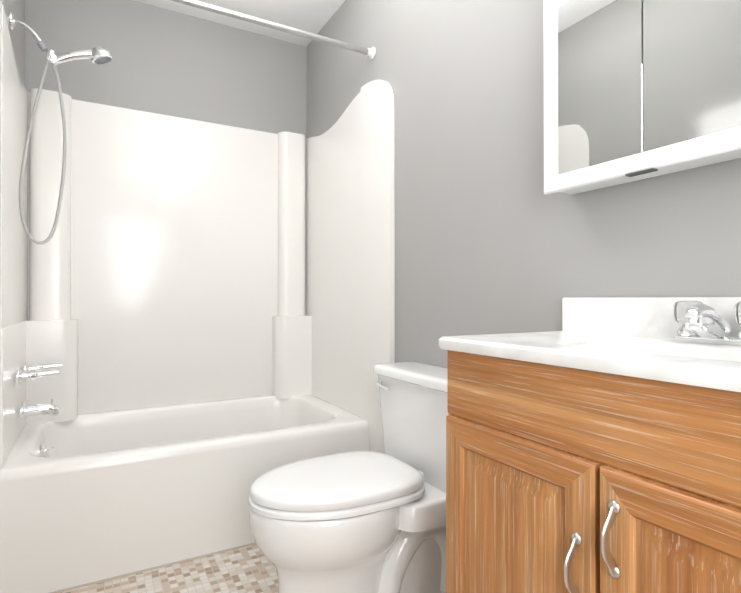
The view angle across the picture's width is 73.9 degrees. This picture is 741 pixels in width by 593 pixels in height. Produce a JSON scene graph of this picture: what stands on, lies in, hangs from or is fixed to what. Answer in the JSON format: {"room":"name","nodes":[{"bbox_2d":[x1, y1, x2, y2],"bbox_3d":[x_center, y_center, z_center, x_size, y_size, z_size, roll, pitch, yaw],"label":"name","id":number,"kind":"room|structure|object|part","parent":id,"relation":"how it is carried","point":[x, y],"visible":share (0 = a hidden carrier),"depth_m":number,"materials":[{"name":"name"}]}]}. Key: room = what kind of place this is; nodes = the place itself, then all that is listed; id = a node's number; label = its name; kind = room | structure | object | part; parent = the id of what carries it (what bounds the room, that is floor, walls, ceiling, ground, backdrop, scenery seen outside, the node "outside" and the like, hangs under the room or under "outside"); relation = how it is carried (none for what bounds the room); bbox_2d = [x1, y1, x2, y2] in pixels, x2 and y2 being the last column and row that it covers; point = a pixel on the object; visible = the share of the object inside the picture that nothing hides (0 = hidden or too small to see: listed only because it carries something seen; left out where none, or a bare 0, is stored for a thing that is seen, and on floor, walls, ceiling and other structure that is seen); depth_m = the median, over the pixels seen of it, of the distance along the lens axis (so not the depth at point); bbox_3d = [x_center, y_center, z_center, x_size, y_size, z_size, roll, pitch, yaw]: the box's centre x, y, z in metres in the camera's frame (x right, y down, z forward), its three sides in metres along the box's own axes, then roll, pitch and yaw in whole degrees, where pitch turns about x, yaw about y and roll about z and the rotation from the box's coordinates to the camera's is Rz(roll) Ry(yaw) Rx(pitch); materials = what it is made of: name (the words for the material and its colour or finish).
{"room":"bathroom","nodes":[
{"label":"bathroom","id":0,"kind":"room"},
{"bbox_2d":[1,0,24,86],"bbox_3d":[-0.765,-0.269,0.677,0.100,2.515,3.854,0,0,-29],"label":"wall","id":1,"kind":"structure","parent":0,"point":[16,8],"depth_m":2.10,"materials":[{"name":"grey paint"}]},
{"bbox_2d":[25,0,306,138],"bbox_3d":[-1.025,-0.259,2.683,1.404,2.515,0.100,0,0,-29],"label":"wall","id":2,"kind":"structure","parent":0,"point":[163,61],"depth_m":2.61,"materials":[{"name":"grey paint"}]},
{"bbox_2d":[61,544,277,592],"bbox_3d":[-0.108,1.040,1.038,2.604,0.100,3.854,0,0,-29],"label":"floor","id":3,"kind":"structure","parent":0,"point":[250,569],"depth_m":1.74,"materials":[{"name":"tile"}]},
{"bbox_2d":[0,0,394,592],"bbox_3d":[-0.743,-0.050,2.176,1.400,2.092,1.053,0,0,-29],"label":"shower","id":4,"kind":"object","parent":3,"relation":"on","point":[197,328],"visible":0.98,"depth_m":2.40,"materials":[{"name":"white plastic"}]},
{"bbox_2d":[249,361,447,592],"bbox_3d":[-0.019,0.623,1.563,0.730,0.740,0.514,0,0,-29],"label":"toilet","id":5,"kind":"object","parent":3,"relation":"on","point":[361,522],"visible":0.92,"depth_m":1.45,"materials":[{"name":"white ceramic"}]},
{"bbox_3d":[-0.107,0.572,1.514,0.529,0.070,0.383,0,0,-29],"label":"seat lid","id":6,"kind":"part","parent":5,"relation":"part of","materials":[{"name":"white plastic"}]},
{"bbox_3d":[0.047,0.323,1.783,0.024,0.026,0.098,0,0,-29],"label":"lever","id":7,"kind":"part","parent":5,"relation":"part of","materials":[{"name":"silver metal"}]},
{"bbox_2d":[439,297,740,592],"bbox_3d":[0.527,0.495,0.861,0.465,0.989,0.809,0,0,-29],"label":"bathroom vanity","id":8,"kind":"object","parent":3,"relation":"on","point":[593,445],"visible":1,"depth_m":0.82,"materials":[{"name":"brown wood"}]},
{"bbox_3d":[0.264,0.567,0.935,0.018,0.605,0.374,0,0,-29],"label":"door","id":9,"kind":"part","parent":8,"relation":"part of","materials":[{"name":"brown wood"}]},
{"bbox_3d":[0.366,0.189,0.773,0.006,0.144,0.780,0,0,-29],"label":"rail","id":10,"kind":"part","parent":8,"relation":"part of","materials":[{"name":"brown wood"}]},
{"bbox_3d":[0.452,0.566,0.600,0.018,0.605,0.378,0,0,-29],"label":"door","id":11,"kind":"part","parent":8,"relation":"part of","materials":[{"name":"brown wood"}]},
{"bbox_2d":[674,304,740,345],"bbox_3d":[0.634,0.052,0.923,0.130,0.075,0.160,0,0,-29],"label":"faucet","id":12,"kind":"object","parent":8,"relation":"on","point":[700,324],"depth_m":0.91,"materials":[{"name":"silver metal"}]},
{"bbox_2d":[134,0,344,46],"bbox_3d":[-0.108,-1.575,1.051,1.604,0.100,3.854,0,0,-29],"label":"ceiling","id":13,"kind":"structure","parent":0,"point":[313,16],"depth_m":2.63,"materials":[{"name":"paint"}]},
{"bbox_2d":[307,0,740,367],"bbox_3d":[0.548,-0.265,1.412,0.100,2.515,3.854,0,0,-29],"label":"wall","id":14,"kind":"structure","parent":0,"point":[491,237],"depth_m":1.59,"materials":[{"name":"grey paint"}]},
{"bbox_2d":[170,0,375,58],"bbox_3d":[-0.600,-1.121,1.927,1.401,0.052,0.052,0,0,-29],"label":"curtain rod","id":15,"kind":"object","parent":14,"relation":"attached to","point":[370,53],"visible":1,"depth_m":2.04,"materials":[{"name":"silver metal"}]},
{"bbox_2d":[544,0,740,194],"bbox_3d":[0.670,-0.601,0.975,0.109,0.678,0.744,0,0,-29],"label":"upper cabinet","id":16,"kind":"object","parent":14,"relation":"attached to","point":[635,90],"visible":1,"depth_m":1.06,"materials":[{"name":"white wood"}]}
]}

